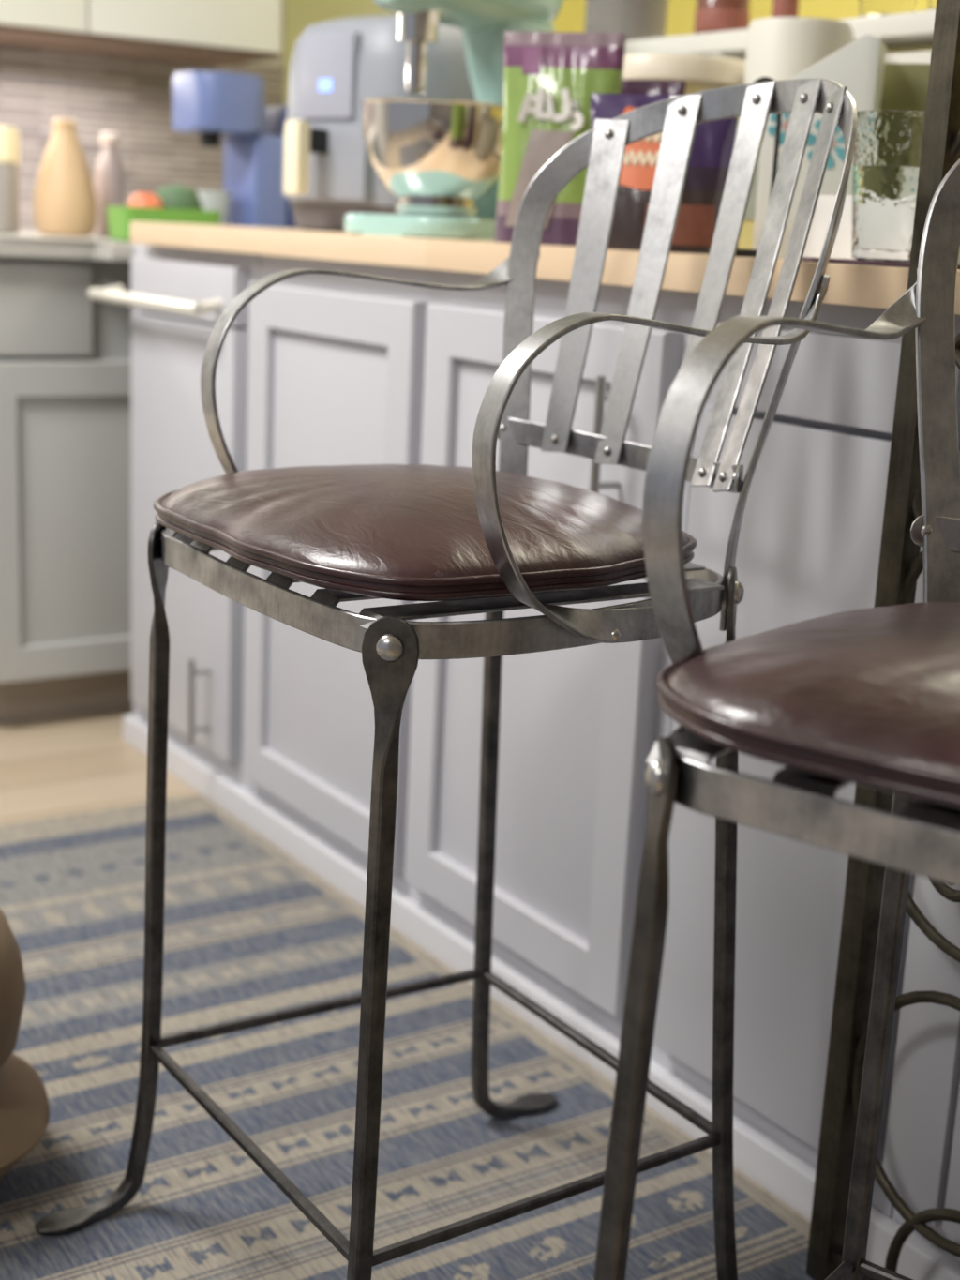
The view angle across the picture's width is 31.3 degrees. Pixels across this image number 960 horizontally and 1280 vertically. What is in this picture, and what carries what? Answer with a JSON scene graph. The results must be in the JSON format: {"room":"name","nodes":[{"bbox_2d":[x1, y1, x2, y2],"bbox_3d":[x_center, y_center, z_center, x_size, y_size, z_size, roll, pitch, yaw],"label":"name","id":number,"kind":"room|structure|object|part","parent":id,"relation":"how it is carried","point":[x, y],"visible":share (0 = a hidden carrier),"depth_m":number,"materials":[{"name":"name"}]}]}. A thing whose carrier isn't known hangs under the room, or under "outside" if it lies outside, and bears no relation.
{"room":"kitchen","nodes":[
{"label":"kitchen","id":0,"kind":"room"},
{"bbox_2d":[242,0,285,67],"bbox_3d":[-1.994,-1.101,2.943,5.260,2.450,0.060,-6,16,-33],"label":"wall","id":1,"kind":"structure","parent":0,"point":[276,62],"depth_m":3.88,"materials":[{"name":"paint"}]},
{"bbox_2d":[0,0,281,66],"bbox_3d":[-1.060,-1.585,3.203,1.390,0.842,0.328,-6,16,-33],"label":"upper cabinet","id":2,"kind":"object","parent":1,"relation":"attached to","point":[216,33],"visible":1,"depth_m":3.42,"materials":[{"name":"white paint"}]},
{"bbox_3d":[-0.919,-1.557,3.116,0.415,0.822,0.022,-6,16,-33],"label":"door","id":3,"kind":"part","parent":2,"relation":"part of","materials":[{"name":"white paint"}]},
{"bbox_3d":[-0.571,-1.595,3.342,0.410,0.822,0.022,-6,16,-33],"label":"door","id":4,"kind":"part","parent":2,"relation":"part of","materials":[{"name":"white paint"}]},
{"bbox_2d":[0,45,285,234],"bbox_3d":[-1.231,-1.030,3.438,1.860,0.386,0.008,-6,16,-33],"label":"backsplash","id":5,"kind":"structure","parent":1,"relation":"attached to","point":[128,97],"depth_m":3.70,"materials":[{"name":"grey tile"}]},
{"bbox_2d":[283,0,396,105],"bbox_3d":[-0.158,-1.003,4.176,0.728,1.260,0.006,-6,16,-33],"label":"trim","id":6,"kind":"structure","parent":1,"relation":"attached to","point":[298,14],"depth_m":3.91,"materials":[{"name":"yellow paint"}]},
{"bbox_2d":[0,708,811,1223],"bbox_3d":[-0.319,0.801,0.715,5.300,0.050,6.350,-6,16,-33],"label":"floor","id":7,"kind":"structure","parent":0,"point":[67,765],"depth_m":2.94,"materials":[{"name":"brown wood"}]},
{"bbox_2d":[0,256,133,724],"bbox_3d":[-0.890,-0.336,3.406,1.170,0.852,0.720,-6,16,-33],"label":"base cabinet","id":8,"kind":"object","parent":7,"relation":"on","point":[66,353],"visible":0.4,"depth_m":3.09,"materials":[{"name":"grey paint"}]},
{"bbox_3d":[-0.777,-0.576,2.985,0.205,0.158,0.022,-6,16,-33],"label":"drawer","id":9,"kind":"part","parent":8,"relation":"part of","materials":[{"name":"grey paint"}]},
{"bbox_3d":[-0.594,-0.231,3.203,0.675,0.576,0.022,-6,16,-33],"label":"door","id":10,"kind":"part","parent":8,"relation":"part of","materials":[{"name":"grey paint"}]},
{"bbox_2d":[0,231,133,261],"bbox_3d":[-0.828,-0.755,3.268,1.300,0.032,0.828,-6,16,-33],"label":"countertop","id":11,"kind":"structure","parent":8,"relation":"on","point":[21,244],"depth_m":2.94,"materials":[{"name":"white stone"}]},
{"bbox_2d":[0,125,19,233],"bbox_3d":[-0.916,-0.876,3.265,0.078,0.198,0.078,-6,16,-33],"label":"canister","id":12,"kind":"object","parent":11,"relation":"on","point":[9,136],"visible":1,"depth_m":3.24,"materials":[{"name":"grey ceramic"}]},
{"bbox_3d":[-0.913,-0.940,3.250,0.078,0.068,0.078,-6,16,-33],"label":"lid","id":13,"kind":"part","parent":12,"relation":"part of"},
{"bbox_2d":[33,118,97,236],"bbox_3d":[-0.799,-0.890,3.304,0.120,0.218,0.120,-6,16,-33],"label":"vase","id":14,"kind":"object","parent":11,"relation":"on","point":[65,197],"visible":0.99,"depth_m":3.27,"materials":[{"name":"tan ceramic"}]},
{"bbox_2d":[93,133,125,237],"bbox_3d":[-0.738,-0.905,3.415,0.062,0.200,0.062,-6,16,-33],"label":"bottle","id":15,"kind":"object","parent":11,"relation":"on","point":[109,174],"visible":0.88,"depth_m":3.39,"materials":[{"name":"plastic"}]},
{"bbox_2d":[106,205,221,241],"bbox_3d":[-0.569,-0.745,3.084,0.178,0.060,0.148,-4,15,-25],"label":"tray","id":16,"kind":"object","parent":11,"relation":"on","point":[119,218],"visible":0.62,"depth_m":3.02,"materials":[{"name":"green plastic"}]},
{"bbox_2d":[127,192,164,208],"bbox_3d":[-0.593,-0.758,3.040,0.068,0.067,0.068,-6,16,-33],"label":"tomato","id":17,"kind":"object","parent":16,"relation":"in","point":[140,199],"visible":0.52,"depth_m":3.01,"materials":[{"name":"red food"}]},
{"bbox_2d":[154,184,202,210],"bbox_3d":[-0.548,-0.774,3.103,0.092,0.095,0.092,-6,16,-33],"label":"lettuce","id":18,"kind":"object","parent":16,"relation":"in","point":[173,196],"visible":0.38,"depth_m":3.06,"materials":[{"name":"green plant"}]},
{"bbox_2d":[172,70,299,228],"bbox_3d":[-0.443,-0.926,3.325,0.285,0.311,0.170,-6,16,-33],"label":"coffee maker","id":19,"kind":"object","parent":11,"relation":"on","point":[210,104],"visible":0.71,"depth_m":3.26,"materials":[{"name":"blue plastic"}]},
{"bbox_2d":[196,189,232,225],"bbox_3d":[-0.512,-0.827,3.305,0.068,0.075,0.068,-6,16,-33],"label":"mug","id":20,"kind":"object","parent":19,"relation":"on","point":[221,201],"visible":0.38,"depth_m":3.27,"materials":[{"name":"grey ceramic"}]},
{"bbox_3d":[-0.366,-0.923,3.378,0.099,0.243,0.156,-6,16,-33],"label":"tank","id":21,"kind":"part","parent":19,"relation":"part of","materials":[{"name":"blue plastic"}]},
{"bbox_3d":[-0.597,-0.233,3.207,0.555,0.456,0.009,-6,16,-33],"label":"panel","id":22,"kind":"part","parent":8,"relation":"part of","materials":[{"name":"grey paint"}]},
{"bbox_2d":[88,243,260,793],"bbox_3d":[-0.279,-0.239,2.971,0.639,0.844,0.503,-6,16,-33],"label":"base cabinet","id":23,"kind":"object","parent":7,"relation":"on","point":[177,297],"visible":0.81,"depth_m":2.77,"materials":[{"name":"grey paint"}]},
{"bbox_3d":[-0.487,-0.180,2.826,0.024,0.682,0.405,-6,16,-33],"label":"door","id":24,"kind":"part","parent":23,"relation":"part of","materials":[{"name":"grey paint"}]},
{"bbox_3d":[-0.469,-0.559,2.736,0.024,0.087,0.405,-6,16,-33],"label":"drawer","id":25,"kind":"part","parent":23,"relation":"part of","materials":[{"name":"grey paint"}]},
{"bbox_3d":[-0.463,0.100,2.755,0.010,0.140,0.011,-6,16,-33],"label":"handle","id":26,"kind":"part","parent":23,"relation":"part of","materials":[{"name":"silver metal"}]},
{"bbox_3d":[-0.452,0.145,2.775,0.033,0.009,0.009,-6,16,-33],"label":"handle post","id":27,"kind":"part","parent":23,"relation":"part of","materials":[{"name":"silver metal"}]},
{"bbox_3d":[-0.447,0.051,2.752,0.033,0.009,0.009,-6,16,-33],"label":"handle post","id":28,"kind":"part","parent":23,"relation":"part of","materials":[{"name":"silver metal"}]},
{"bbox_2d":[0,795,813,1279],"bbox_3d":[-0.716,0.555,1.542,1.878,0.006,1.930,-6,16,-33],"label":"rug","id":29,"kind":"object","parent":7,"relation":"on","point":[249,931],"visible":0.77,"depth_m":1.86,"materials":[{"name":"blue fabric"}]},
{"bbox_2d":[0,908,49,1178],"bbox_3d":[-0.555,0.381,1.630,0.291,0.305,0.288,-6,16,-33],"label":"vase","id":30,"kind":"object","parent":29,"relation":"on","point":[24,1106],"visible":1,"depth_m":1.62,"materials":[{"name":"beige ceramic"}]},
{"bbox_2d":[34,78,858,1279],"bbox_3d":[-0.009,0.052,1.472,0.630,1.069,0.487,-6,16,-33],"label":"bar stool","id":31,"kind":"object","parent":29,"relation":"on","point":[391,646],"visible":0.88,"depth_m":1.48,"materials":[{"name":"metal"}]},
{"bbox_3d":[-0.315,0.223,1.548,0.071,0.672,0.057,-6,16,-33],"label":"leg","id":32,"kind":"part","parent":31,"relation":"part of","materials":[{"name":"metal"}]},
{"bbox_3d":[-0.098,-0.238,1.611,0.342,0.278,0.035,-6,16,-33],"label":"arm","id":33,"kind":"part","parent":31,"relation":"part of","materials":[{"name":"metal"}]},
{"bbox_3d":[-0.094,0.311,1.224,0.070,0.671,0.040,-6,16,-33],"label":"leg","id":34,"kind":"part","parent":31,"relation":"part of","materials":[{"name":"metal"}]},
{"bbox_2d":[153,464,696,601],"bbox_3d":[-0.039,-0.103,1.407,0.389,0.062,0.438,-6,16,-33],"label":"seat cushion","id":35,"kind":"object","parent":31,"relation":"on","point":[397,532],"visible":0.9,"depth_m":1.27,"materials":[{"name":"leather"}]},
{"bbox_3d":[-0.027,-0.057,1.417,0.375,0.026,0.433,-6,16,-33],"label":"seat frame","id":36,"kind":"part","parent":31,"relation":"part of","materials":[{"name":"metal"}]},
{"bbox_3d":[0.023,0.189,1.757,0.080,0.671,0.030,-6,16,-33],"label":"leg","id":37,"kind":"part","parent":31,"relation":"part of","materials":[{"name":"metal"}]},
{"bbox_3d":[0.140,-0.135,1.257,0.361,0.265,0.034,-9,18,-40],"label":"arm","id":38,"kind":"part","parent":31,"relation":"part of","materials":[{"name":"metal"}]},
{"bbox_3d":[0.186,-0.272,1.536,0.176,0.452,0.423,-6,16,-33],"label":"frame","id":39,"kind":"part","parent":31,"relation":"part of","materials":[{"name":"metal"}]},
{"bbox_3d":[0.229,0.272,1.452,0.092,0.671,0.050,5,14,11],"label":"leg","id":40,"kind":"part","parent":31,"relation":"part of","materials":[{"name":"metal"}]},
{"bbox_2d":[593,158,959,1279],"bbox_3d":[0.359,0.184,0.997,0.487,1.069,0.630,12,17,35],"label":"bar stool","id":41,"kind":"object","parent":29,"relation":"on","point":[920,837],"visible":0.67,"depth_m":0.96,"materials":[{"name":"metal"}]},
{"bbox_3d":[0.059,0.379,0.972,0.057,0.672,0.071,12,17,35],"label":"leg","id":42,"kind":"part","parent":41,"relation":"part of","materials":[{"name":"metal"}]},
{"bbox_3d":[0.207,-0.098,1.090,0.035,0.278,0.342,12,17,35],"label":"arm","id":43,"kind":"part","parent":41,"relation":"part of","materials":[{"name":"metal"}]},
{"bbox_2d":[655,602,959,808],"bbox_3d":[0.341,0.030,0.928,0.438,0.062,0.389,12,17,35],"label":"seat cushion","id":44,"kind":"object","parent":41,"relation":"on","point":[870,697],"visible":1,"depth_m":0.86,"materials":[{"name":"leather"}]},
{"bbox_3d":[0.352,0.077,0.936,0.433,0.026,0.375,12,17,35],"label":"seat frame","id":45,"kind":"part","parent":41,"relation":"part of","materials":[{"name":"metal"}]},
{"bbox_3d":[0.305,0.317,1.281,0.030,0.671,0.080,12,17,35],"label":"leg","id":46,"kind":"part","parent":41,"relation":"part of","materials":[{"name":"metal"}]},
{"bbox_3d":[0.496,-0.155,1.112,0.423,0.452,0.176,12,17,35],"label":"frame","id":47,"kind":"part","parent":41,"relation":"part of","materials":[{"name":"metal"}]},
{"bbox_2d":[805,0,959,1279],"bbox_3d":[0.529,-0.185,1.138,0.022,1.750,0.645,-6,16,-33],"label":"rack","id":48,"kind":"object","parent":29,"relation":"on","point":[900,564],"visible":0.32,"depth_m":1.46,"materials":[{"name":"metal"}]},
{"bbox_3d":[0.490,0.630,1.333,0.012,0.012,0.595,-6,16,-33],"label":"rail","id":49,"kind":"part","parent":48,"relation":"part of","materials":[{"name":"metal"}]},
{"bbox_2d":[242,254,700,1038],"bbox_3d":[0.140,-0.073,2.365,0.626,0.844,1.004,-6,16,-33],"label":"base cabinet","id":50,"kind":"object","parent":7,"relation":"on","point":[343,370],"visible":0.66,"depth_m":2.13,"materials":[{"name":"grey paint"}]},
{"bbox_3d":[-0.215,-0.106,2.429,0.011,0.644,0.351,-6,16,-33],"label":"panel","id":51,"kind":"part","parent":50,"relation":"part of","materials":[{"name":"grey paint"}]},
{"bbox_3d":[-0.219,-0.105,2.426,0.024,0.760,0.467,-6,16,-33],"label":"door","id":52,"kind":"part","parent":50,"relation":"part of","materials":[{"name":"grey paint"}]},
{"bbox_3d":[0.057,0.003,2.029,0.011,0.644,0.350,-6,16,-33],"label":"panel","id":53,"kind":"part","parent":50,"relation":"part of","materials":[{"name":"grey paint"}]},
{"bbox_3d":[0.053,0.004,2.026,0.024,0.760,0.466,-6,16,-33],"label":"door","id":54,"kind":"part","parent":50,"relation":"part of","materials":[{"name":"grey paint"}]},
{"bbox_2d":[130,221,959,315],"bbox_3d":[0.392,-0.431,2.017,0.680,0.036,2.515,-6,16,-33],"label":"countertop","id":55,"kind":"structure","parent":50,"relation":"on","point":[857,285],"depth_m":1.99,"materials":[{"name":"brown wood"}]},
{"bbox_2d":[282,15,475,232],"bbox_3d":[-0.142,-0.802,2.687,0.324,0.323,0.394,15,18,43],"label":"coffee maker","id":56,"kind":"object","parent":55,"relation":"on","point":[328,174],"visible":0.56,"depth_m":2.56,"materials":[{"name":"grey plastic"}]},
{"bbox_3d":[-0.274,-0.723,2.571,0.034,0.108,0.026,15,18,43],"label":"handle","id":57,"kind":"part","parent":56,"relation":"part of","materials":[{"name":"beige plastic"}]},
{"bbox_3d":[-0.223,-0.729,2.623,0.196,0.112,0.051,15,18,43],"label":"drawer","id":58,"kind":"part","parent":56,"relation":"part of","materials":[{"name":"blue plastic"}]},
{"bbox_3d":[-0.216,-0.851,2.595,0.124,0.125,0.048,15,18,43],"label":"control panel","id":59,"kind":"part","parent":56,"relation":"part of","materials":[{"name":"grey plastic"}]},
{"bbox_2d":[344,0,562,240],"bbox_3d":[-0.006,-0.755,2.359,0.253,0.398,0.360,12,17,35],"label":"stand mixer","id":60,"kind":"object","parent":55,"relation":"on","point":[441,158],"visible":0.67,"depth_m":2.27,"materials":[{"name":"green metal"}]},
{"bbox_2d":[360,98,503,218],"bbox_3d":[-0.053,-0.653,2.342,0.220,0.148,0.234,-6,16,-33],"label":"bowl","id":61,"kind":"object","parent":60,"relation":"on","point":[441,158],"depth_m":2.27,"materials":[{"name":"silver metal"}]},
{"bbox_2d":[494,30,626,246],"bbox_3d":[0.094,-0.598,2.050,0.148,0.245,0.073,7,14,16],"label":"bag","id":62,"kind":"object","parent":55,"relation":"on","point":[550,79],"visible":0.77,"depth_m":2.03,"materials":[{"name":"green plastic"}]},
{"bbox_2d":[522,47,542,74],"bbox_3d":[0.062,-0.684,2.027,0.022,0.029,0.008,7,14,16],"label":"picture","id":63,"kind":"object","parent":62,"relation":"attached to","point":[532,57],"depth_m":2.03},
{"bbox_2d":[505,129,573,227],"bbox_3d":[0.069,-0.547,2.036,0.077,0.113,0.013,6,14,11],"label":"picture","id":64,"kind":"object","parent":62,"relation":"attached to","point":[527,151],"depth_m":2.04},
{"bbox_2d":[620,79,686,95],"bbox_3d":[0.176,-0.585,2.110,0.140,0.200,0.044,7,14,16],"label":"bag","id":65,"kind":"object","parent":55,"relation":"on","point":[628,86],"visible":0.05,"depth_m":2.08,"materials":[{"name":"plastic"}]},
{"bbox_2d":[590,92,738,254],"bbox_3d":[0.196,-0.508,1.871,0.165,0.165,0.078,7,14,18],"label":"bag","id":66,"kind":"object","parent":55,"relation":"on","point":[714,142],"visible":0.5,"depth_m":1.84,"materials":[{"name":"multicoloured plastic"}]},
{"bbox_2d":[643,202,715,246],"bbox_3d":[0.215,-0.447,1.844,0.076,0.043,0.012,4,14,5],"label":"picture","id":67,"kind":"object","parent":66,"relation":"attached to","point":[695,226],"depth_m":1.84},
{"bbox_2d":[622,53,745,94],"bbox_3d":[0.250,-0.628,2.229,0.194,0.236,0.194,-6,16,-33],"label":"bowl","id":68,"kind":"object","parent":55,"relation":"on","point":[700,72],"visible":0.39,"depth_m":2.12,"materials":[{"name":"white ceramic"}]},
{"bbox_2d":[735,117,760,249],"bbox_3d":[0.348,-0.530,1.993,0.130,0.165,0.062,9,15,25],"label":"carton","id":69,"kind":"object","parent":55,"relation":"on","point":[746,237],"visible":0.02,"depth_m":1.99,"materials":[{"name":"cardboard"}]},
{"bbox_2d":[735,76,782,257],"bbox_3d":[0.278,-0.472,1.714,0.044,0.174,0.036,5,14,11],"label":"wire holder","id":70,"kind":"object","parent":55,"relation":"on","point":[741,252],"visible":0.2,"depth_m":1.71,"materials":[{"name":"metal"}]},
{"bbox_2d":[743,16,853,84],"bbox_3d":[0.387,-0.621,2.131,0.128,0.280,0.128,-6,16,-33],"label":"canister","id":71,"kind":"object","parent":55,"relation":"on","point":[777,48],"visible":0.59,"depth_m":2.05,"materials":[{"name":"white ceramic"}]},
{"bbox_2d":[752,33,887,258],"bbox_3d":[0.359,-0.518,1.814,0.112,0.226,0.091,7,14,16],"label":"carton","id":72,"kind":"object","parent":55,"relation":"on","point":[859,66],"visible":0.42,"depth_m":1.77,"materials":[{"name":"white cardboard"}]},
{"bbox_2d":[782,120,789,130],"bbox_3d":[0.318,-0.533,1.776,0.010,0.010,0.001,7,14,16],"label":"flower","id":73,"kind":"object","parent":72,"relation":"on","point":[785,124],"depth_m":1.78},
{"bbox_2d":[801,256,959,270],"bbox_3d":[0.378,-0.341,1.555,0.110,0.004,0.135,-6,16,-33],"label":"booklet","id":74,"kind":"object","parent":55,"relation":"on","point":[805,259],"visible":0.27,"depth_m":1.52,"materials":[{"name":"paper"}]},
{"bbox_2d":[851,110,925,262],"bbox_3d":[0.370,-0.408,1.547,0.078,0.128,0.078,-6,16,-33],"label":"tumbler","id":75,"kind":"object","parent":74,"relation":"on","point":[886,159],"visible":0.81,"depth_m":1.52,"materials":[{"name":"clear glass"}]},
{"bbox_2d":[802,195,959,264],"bbox_3d":[0.412,-0.387,1.624,0.020,0.064,0.280,-6,16,-33],"label":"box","id":76,"kind":"object","parent":55,"relation":"on","point":[842,247],"visible":0.2,"depth_m":1.70,"materials":[{"name":"white cardboard"}]},
{"bbox_2d":[880,62,930,112],"bbox_3d":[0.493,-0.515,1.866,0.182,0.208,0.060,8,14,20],"label":"wall","id":77,"kind":"structure","parent":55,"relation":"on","point":[905,87],"depth_m":1.83,"materials":[{"name":"paint"}]},
{"bbox_3d":[0.123,-0.208,1.801,0.010,0.137,0.011,-6,16,-33],"label":"handle","id":78,"kind":"part","parent":50,"relation":"part of","materials":[{"name":"silver metal"}]},
{"bbox_3d":[0.139,-0.255,1.799,0.033,0.009,0.009,-6,16,-33],"label":"handle post","id":79,"kind":"part","parent":50,"relation":"part of","materials":[{"name":"silver metal"}]},
{"bbox_3d":[0.135,-0.164,1.821,0.033,0.009,0.009,-6,16,-33],"label":"handle post","id":80,"kind":"part","parent":50,"relation":"part of","materials":[{"name":"silver metal"}]},
{"bbox_2d":[122,714,959,1279],"bbox_3d":[0.218,0.504,1.859,0.019,0.046,3.140,-6,16,-33],"label":"baseboard","id":81,"kind":"structure","parent":7,"relation":"on","point":[777,1170],"depth_m":2.07,"materials":[{"name":"white paint"}]},
{"bbox_2d":[650,295,959,1219],"bbox_3d":[0.533,0.076,1.820,0.589,0.844,0.368,-6,16,-33],"label":"base cabinet","id":82,"kind":"object","parent":7,"relation":"on","point":[809,542],"visible":0.27,"depth_m":1.65,"materials":[{"name":"grey paint"}]},
{"bbox_3d":[0.319,-0.241,1.576,0.024,0.078,0.329,-6,16,-33],"label":"drawer","id":83,"kind":"part","parent":82,"relation":"part of","materials":[{"name":"grey paint"}]},
{"bbox_2d":[880,874,959,1264],"bbox_3d":[0.819,0.192,1.398,0.589,0.844,0.674,-6,16,-33],"label":"base cabinet","id":84,"kind":"object","parent":7,"relation":"on","point":[922,1159],"visible":0.69,"depth_m":1.53,"materials":[{"name":"grey paint"}]},
{"bbox_3d":[0.515,0.225,1.351,0.024,0.688,0.277,-6,16,-33],"label":"door","id":85,"kind":"part","parent":84,"relation":"part of","materials":[{"name":"grey paint"}]},
{"bbox_2d":[624,10,935,63],"bbox_3d":[0.379,-0.700,2.433,0.170,0.292,1.260,-6,16,-33],"label":"shelf","id":86,"kind":"object","parent":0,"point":[908,37],"visible":0.02,"depth_m":2.16,"materials":[{"name":"white paint"}]},
{"bbox_2d":[584,0,668,41],"bbox_3d":[0.224,-0.955,2.630,0.134,0.098,0.134,-6,16,-33],"label":"pot","id":87,"kind":"object","parent":86,"relation":"on","point":[639,19],"visible":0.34,"depth_m":2.58,"materials":[{"name":"ceramic"}]},
{"bbox_2d":[693,0,751,33],"bbox_3d":[0.348,-0.920,2.445,0.078,0.127,0.078,-6,16,-33],"label":"bottle","id":88,"kind":"object","parent":86,"relation":"on","point":[711,16],"visible":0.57,"depth_m":2.42,"materials":[{"name":"brown glass"}]},
{"bbox_2d":[771,0,799,17],"bbox_3d":[0.421,-0.922,2.333,0.036,0.190,0.036,-6,16,-33],"label":"bottle","id":89,"kind":"object","parent":86,"relation":"on","point":[780,7],"visible":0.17,"depth_m":2.33,"materials":[{"name":"brown glass"}]},
{"bbox_2d":[858,0,917,17],"bbox_3d":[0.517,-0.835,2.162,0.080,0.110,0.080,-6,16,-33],"label":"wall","id":90,"kind":"structure","parent":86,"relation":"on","point":[867,7],"depth_m":2.14,"materials":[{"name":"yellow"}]},
{"bbox_2d":[927,0,936,10],"bbox_3d":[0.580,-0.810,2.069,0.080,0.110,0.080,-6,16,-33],"label":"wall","id":91,"kind":"structure","parent":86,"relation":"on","point":[932,4],"depth_m":2.07,"materials":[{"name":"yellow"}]},
{"bbox_3d":[1.914,-0.636,1.795,0.060,2.450,6.280,-6,16,-33],"label":"wall","id":92,"kind":"structure","parent":0,"visible":0},
{"bbox_2d":[550,0,928,36],"bbox_3d":[1.489,-0.500,2.407,0.012,1.260,4.873,-6,16,-33],"label":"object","id":93,"kind":"structure","parent":92,"relation":"attached to","point":[681,13],"depth_m":3.81,"materials":[{"name":"yellow paint"}]}
]}

